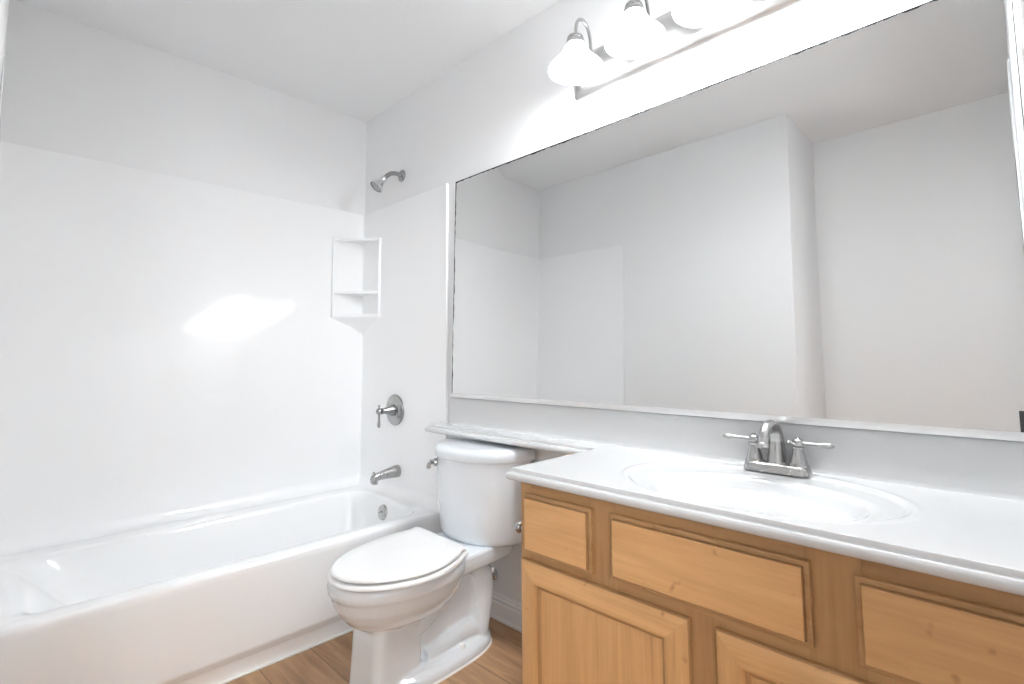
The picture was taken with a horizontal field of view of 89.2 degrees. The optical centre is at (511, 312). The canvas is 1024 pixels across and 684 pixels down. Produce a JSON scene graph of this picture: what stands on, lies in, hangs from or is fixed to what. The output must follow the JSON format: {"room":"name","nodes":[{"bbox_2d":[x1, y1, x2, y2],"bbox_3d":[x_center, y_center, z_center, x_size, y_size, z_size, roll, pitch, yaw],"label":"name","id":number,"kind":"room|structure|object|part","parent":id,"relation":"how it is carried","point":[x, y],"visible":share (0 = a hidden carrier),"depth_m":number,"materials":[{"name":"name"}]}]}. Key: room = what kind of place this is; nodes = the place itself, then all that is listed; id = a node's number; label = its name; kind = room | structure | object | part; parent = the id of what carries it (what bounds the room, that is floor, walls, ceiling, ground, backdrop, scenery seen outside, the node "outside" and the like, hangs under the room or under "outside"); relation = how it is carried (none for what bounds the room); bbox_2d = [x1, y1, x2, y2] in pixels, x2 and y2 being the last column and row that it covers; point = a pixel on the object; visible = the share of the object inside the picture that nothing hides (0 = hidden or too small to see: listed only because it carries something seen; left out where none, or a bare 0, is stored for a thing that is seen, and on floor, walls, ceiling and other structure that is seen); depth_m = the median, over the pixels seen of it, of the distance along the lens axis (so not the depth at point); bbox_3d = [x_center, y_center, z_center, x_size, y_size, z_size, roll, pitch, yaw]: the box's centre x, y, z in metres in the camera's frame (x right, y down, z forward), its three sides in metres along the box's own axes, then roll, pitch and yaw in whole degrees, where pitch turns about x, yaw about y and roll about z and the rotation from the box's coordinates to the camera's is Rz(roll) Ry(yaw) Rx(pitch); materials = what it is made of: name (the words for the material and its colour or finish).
{"room":"bathroom","nodes":[
{"label":"bathroom","id":0,"kind":"room"},
{"bbox_2d":[0,0,8,94],"bbox_3d":[-1.461,-0.068,1.023,1.796,2.400,0.592,-5,-7,45],"label":"wall","id":1,"kind":"structure","parent":0,"point":[4,4],"depth_m":1.18,"materials":[{"name":"white paint"}]},
{"bbox_2d":[0,0,365,214],"bbox_3d":[-1.398,0.049,2.426,0.100,2.400,1.695,-5,-7,45],"label":"wall","id":2,"kind":"structure","parent":0,"point":[71,87],"depth_m":2.30,"materials":[{"name":"white paint"}]},
{"bbox_2d":[0,56,448,555],"bbox_3d":[-1.089,0.123,2.113,0.768,1.488,1.493,-5,-7,45],"label":"tub surround","id":3,"kind":"object","parent":2,"relation":"attached to","point":[172,349],"visible":0.94,"depth_m":2.31,"materials":[{"name":"white plastic"}]},
{"bbox_2d":[331,237,381,332],"bbox_3d":[-0.838,-0.153,2.790,0.194,0.510,0.194,-5,-7,45],"label":"corner shelf","id":4,"kind":"object","parent":3,"relation":"attached to","point":[356,263],"depth_m":2.84,"materials":[{"name":"white plastic"}]},
{"bbox_2d":[370,465,400,484],"bbox_3d":[-0.620,0.790,2.532,0.055,0.074,0.148,-5,-7,45],"label":"tub spout","id":5,"kind":"object","parent":3,"relation":"attached to","point":[394,471],"visible":1,"depth_m":2.52,"materials":[{"name":"silver metal"}]},
{"bbox_2d":[376,394,403,427],"bbox_3d":[-0.629,0.492,2.591,0.156,0.160,0.110,-5,-7,45],"label":"shower valve","id":6,"kind":"object","parent":3,"relation":"attached to","point":[394,409],"visible":1,"depth_m":2.59,"materials":[{"name":"silver metal"}]},
{"bbox_3d":[-0.656,0.512,2.561,0.017,0.114,0.017,-5,-7,45],"label":"lever handle","id":7,"kind":"part","parent":6,"relation":"part of","materials":[{"name":"silver metal"}]},
{"bbox_3d":[-0.634,0.490,2.586,0.058,0.058,0.096,-5,-7,45],"label":"stem","id":8,"kind":"part","parent":6,"relation":"part of","materials":[{"name":"silver metal"}]},
{"bbox_2d":[17,0,558,121],"bbox_3d":[-0.361,-1.338,0.718,4.150,0.060,2.800,-5,-7,45],"label":"ceiling","id":9,"kind":"structure","parent":0,"point":[358,59],"depth_m":2.20,"materials":[{"name":"white paint"}]},
{"bbox_2d":[226,617,522,683],"bbox_3d":[-0.340,1.113,0.512,4.150,0.060,2.800,-5,-7,45],"label":"floor","id":10,"kind":"structure","parent":0,"point":[329,662],"depth_m":1.74,"materials":[{"name":"brown wood"}]},
{"bbox_2d":[0,485,441,683],"bbox_3d":[-1.080,1.041,2.035,0.768,0.353,1.491,-5,-7,45],"label":"bathtub","id":11,"kind":"object","parent":10,"relation":"on","point":[225,597],"visible":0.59,"depth_m":1.76,"materials":[{"name":"white ceramic"}]},
{"bbox_3d":[-0.616,0.963,2.502,0.072,0.075,0.044,-5,-7,45],"label":"overflow plate","id":12,"kind":"part","parent":11,"relation":"part of","materials":[{"name":"silver metal"}]},
{"bbox_2d":[327,437,534,683],"bbox_3d":[-0.313,0.844,1.815,0.455,0.694,0.711,-5,-7,45],"label":"toilet","id":13,"kind":"object","parent":10,"relation":"on","point":[417,601],"visible":0.99,"depth_m":1.74,"materials":[{"name":"white ceramic"}]},
{"bbox_3d":[-0.382,0.821,1.701,0.389,0.024,0.450,-5,-7,45],"label":"seat","id":14,"kind":"part","parent":13,"relation":"part of","materials":[{"name":"white plastic"}]},
{"bbox_3d":[-0.382,0.796,1.703,0.374,0.016,0.434,-5,-7,45],"label":"lid","id":15,"kind":"part","parent":13,"relation":"part of","materials":[{"name":"white plastic"}]},
{"bbox_3d":[-0.299,1.013,1.778,0.357,0.352,0.682,-5,-7,45],"label":"bowl","id":16,"kind":"part","parent":13,"relation":"part of","materials":[{"name":"white ceramic"}]},
{"bbox_3d":[-0.312,0.588,2.025,0.035,0.030,0.082,0,-5,-1],"label":"flush lever","id":17,"kind":"part","parent":13,"relation":"part of","materials":[{"name":"silver metal"}]},
{"bbox_3d":[-0.149,0.707,1.999,0.428,0.301,0.217,-5,-7,45],"label":"tank","id":18,"kind":"part","parent":13,"relation":"part of","materials":[{"name":"white ceramic"}]},
{"bbox_3d":[-0.151,0.535,2.014,0.448,0.047,0.236,-5,-7,45],"label":"tank lid","id":19,"kind":"part","parent":13,"relation":"part of","materials":[{"name":"white ceramic"}]},
{"bbox_2d":[521,482,1023,683],"bbox_3d":[0.536,0.775,1.159,1.001,0.706,0.482,-5,-7,45],"label":"vanity cabinet","id":20,"kind":"object","parent":10,"relation":"on","point":[612,593],"visible":0.73,"depth_m":0.98,"materials":[{"name":"brown wood"}]},
{"bbox_2d":[514,522,521,532],"bbox_3d":[0.034,0.593,1.423,0.060,0.040,0.040,-5,-7,45],"label":"toilet paper holder","id":21,"kind":"object","parent":20,"relation":"attached to","point":[518,528],"visible":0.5,"depth_m":1.43,"materials":[{"name":"silver metal"}]},
{"bbox_3d":[0.108,0.538,1.278,0.216,0.147,0.022,-5,-7,45],"label":"drawer","id":22,"kind":"part","parent":20,"relation":"part of","materials":[{"name":"brown wood"}]},
{"bbox_3d":[0.123,0.462,1.297,0.190,0.052,0.018,-5,-7,45],"label":"rail","id":23,"kind":"part","parent":20,"relation":"part of","materials":[{"name":"brown wood"}]},
{"bbox_3d":[0.194,0.836,1.179,0.338,0.303,0.008,-5,-7,45],"label":"door","id":24,"kind":"part","parent":20,"relation":"part of","materials":[{"name":"brown wood"}]},
{"bbox_3d":[0.189,0.655,1.191,0.460,0.062,0.018,-5,-7,45],"label":"door rail","id":25,"kind":"part","parent":20,"relation":"part of","materials":[{"name":"brown wood"}]},
{"bbox_3d":[0.379,0.439,1.045,0.386,0.052,0.018,-5,-7,45],"label":"rail","id":26,"kind":"part","parent":20,"relation":"part of","materials":[{"name":"brown wood"}]},
{"bbox_3d":[0.365,0.510,1.024,0.404,0.141,0.022,-5,-7,45],"label":"drawer","id":27,"kind":"part","parent":20,"relation":"part of","materials":[{"name":"brown wood"}]},
{"bbox_3d":[0.391,0.598,1.021,0.940,0.051,0.018,-5,-7,45],"label":"rail","id":28,"kind":"part","parent":20,"relation":"part of","materials":[{"name":"brown wood"}]},
{"bbox_2d":[425,397,1023,595],"bbox_3d":[0.204,0.419,1.508,1.916,0.230,0.497,-5,-7,45],"label":"countertop","id":29,"kind":"structure","parent":20,"relation":"on","point":[948,507],"depth_m":1.16,"materials":[{"name":"white stone"}]},
{"bbox_2d":[638,471,888,520],"bbox_3d":[0.511,0.441,1.123,0.496,0.115,0.337,-5,-7,45],"label":"sink basin","id":30,"kind":"object","parent":29,"relation":"in","point":[730,494],"depth_m":1.14,"materials":[{"name":"white ceramic"}]},
{"bbox_2d":[722,420,834,476],"bbox_3d":[0.643,0.334,1.292,0.266,0.132,0.130,-5,-7,45],"label":"faucet","id":31,"kind":"object","parent":29,"relation":"on","point":[770,437],"visible":1,"depth_m":1.29,"materials":[{"name":"silver metal"}]},
{"bbox_3d":[0.613,0.330,1.375,0.108,0.028,0.028,-5,-7,45],"label":"lever handle","id":32,"kind":"part","parent":31,"relation":"part of","materials":[{"name":"silver metal"}]},
{"bbox_3d":[0.632,0.361,1.353,0.047,0.048,0.047,-5,-7,45],"label":"handle","id":33,"kind":"part","parent":31,"relation":"part of","materials":[{"name":"silver metal"}]},
{"bbox_3d":[0.643,0.325,1.293,0.049,0.114,0.130,-5,-7,45],"label":"spout","id":34,"kind":"part","parent":31,"relation":"part of","materials":[{"name":"silver metal"}]},
{"bbox_3d":[0.670,0.391,1.314,0.156,0.021,0.056,-5,-7,45],"label":"plate","id":35,"kind":"part","parent":31,"relation":"part of","materials":[{"name":"silver metal"}]},
{"bbox_3d":[0.707,0.354,1.280,0.047,0.048,0.047,-5,-7,45],"label":"handle","id":36,"kind":"part","parent":31,"relation":"part of","materials":[{"name":"silver metal"}]},
{"bbox_3d":[0.725,0.319,1.264,0.108,0.028,0.028,-5,-7,45],"label":"lever handle","id":37,"kind":"part","parent":31,"relation":"part of","materials":[{"name":"silver metal"}]},
{"bbox_3d":[0.558,0.802,0.819,0.335,0.304,0.008,-5,-7,45],"label":"door","id":38,"kind":"part","parent":20,"relation":"part of","materials":[{"name":"brown wood"}]},
{"bbox_3d":[0.553,0.620,0.831,0.457,0.062,0.018,-5,-7,45],"label":"door rail","id":39,"kind":"part","parent":20,"relation":"part of","materials":[{"name":"brown wood"}]},
{"bbox_3d":[0.637,0.488,0.754,0.232,0.140,0.022,-5,-7,45],"label":"drawer","id":40,"kind":"part","parent":20,"relation":"part of","materials":[{"name":"brown wood"}]},
{"bbox_3d":[0.649,0.414,0.777,0.208,0.052,0.018,-5,-7,45],"label":"rail","id":41,"kind":"part","parent":20,"relation":"part of","materials":[{"name":"brown wood"}]},
{"bbox_2d":[365,0,1023,602],"bbox_3d":[0.184,-0.002,1.982,2.777,2.400,0.100,-5,-7,45],"label":"wall","id":42,"kind":"structure","parent":0,"point":[501,104],"depth_m":2.07,"materials":[{"name":"white paint"}]},
{"bbox_2d":[370,170,404,192],"bbox_3d":[-0.643,-0.680,2.662,0.077,0.144,0.175,-5,-7,45],"label":"shower","id":43,"kind":"object","parent":42,"relation":"attached to","point":[377,185],"visible":1,"depth_m":2.63,"materials":[{"name":"silver metal"}]},
{"bbox_3d":[-0.617,-0.705,2.680,0.023,0.060,0.110,-5,-7,45],"label":"shower arm","id":44,"kind":"part","parent":43,"relation":"part of","materials":[{"name":"silver metal"}]},
{"bbox_2d":[491,567,497,579],"bbox_3d":[-0.111,0.968,2.073,0.101,0.212,0.056,2,-5,-26],"label":"shutoff valve","id":45,"kind":"object","parent":42,"relation":"attached to","point":[494,571],"visible":0.12,"depth_m":2.08,"materials":[{"name":"silver metal"}]},
{"bbox_2d":[490,591,521,632],"bbox_3d":[0.034,1.154,1.963,0.895,0.096,0.016,-5,-7,45],"label":"baseboard","id":46,"kind":"structure","parent":42,"relation":"attached to","point":[505,610],"depth_m":2.01,"materials":[{"name":"white wood"}]},
{"bbox_2d":[548,0,806,100],"bbox_3d":[0.495,-0.928,1.511,0.960,0.231,0.228,-5,-7,45],"label":"vanity light","id":47,"kind":"object","parent":42,"relation":"attached to","point":[639,43],"visible":1,"depth_m":1.62,"materials":[{"name":"white glass"}]},
{"bbox_3d":[0.215,-0.875,1.756,0.052,0.078,0.052,-5,-7,45],"label":"bulb","id":48,"kind":"part","parent":47,"relation":"part of","materials":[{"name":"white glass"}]},
{"bbox_3d":[0.215,-0.862,1.754,0.185,0.097,0.185,-5,-7,45],"label":"lamp shade","id":49,"kind":"part","parent":47,"relation":"part of","materials":[{"name":"white glass"}]},
{"bbox_3d":[0.249,-0.935,1.796,0.034,0.165,0.110,-5,-7,45],"label":"arm","id":50,"kind":"part","parent":47,"relation":"part of","materials":[{"name":"silver metal"}]},
{"bbox_3d":[0.376,-0.890,1.596,0.052,0.078,0.052,-5,-7,45],"label":"bulb","id":51,"kind":"part","parent":47,"relation":"part of","materials":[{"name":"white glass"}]},
{"bbox_3d":[0.376,-0.877,1.595,0.185,0.097,0.185,-5,-7,45],"label":"lamp shade","id":52,"kind":"part","parent":47,"relation":"part of","materials":[{"name":"white glass"}]},
{"bbox_3d":[0.411,-0.950,1.637,0.034,0.165,0.110,-5,-7,45],"label":"arm","id":53,"kind":"part","parent":47,"relation":"part of","materials":[{"name":"silver metal"}]},
{"bbox_3d":[0.537,-0.892,1.436,0.185,0.097,0.185,-5,-7,45],"label":"lamp shade","id":54,"kind":"part","parent":47,"relation":"part of","materials":[{"name":"white glass"}]},
{"bbox_2d":[450,397,1023,500],"bbox_3d":[0.391,0.373,1.659,1.858,0.118,0.026,-5,-7,45],"label":"backsplash","id":55,"kind":"structure","parent":42,"relation":"attached to","point":[968,465],"depth_m":1.30,"materials":[{"name":"white stone"}]},
{"bbox_2d":[451,0,1023,441],"bbox_3d":[0.390,-0.174,1.697,1.843,0.978,0.031,-5,-7,45],"label":"wall mirror","id":56,"kind":"object","parent":42,"relation":"attached to","point":[830,232],"visible":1,"depth_m":1.36,"materials":[{"name":"clear glass"}]},
{"bbox_2d":[1009,0,1023,151],"bbox_3d":[0.596,-0.205,-0.391,1.383,2.400,2.700,-5,-7,45],"label":"wall","id":57,"kind":"structure","parent":0,"point":[1017,48],"depth_m":0.88,"materials":[{"name":"white paint"}]},
{"bbox_2d":[1016,0,1023,73],"bbox_3d":[0.054,-0.002,0.034,0.008,2.075,0.990,-5,-7,45],"label":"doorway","id":58,"kind":"structure","parent":57,"relation":"in","point":[1020,3],"depth_m":0.37,"materials":[{"name":"white"}]}
]}

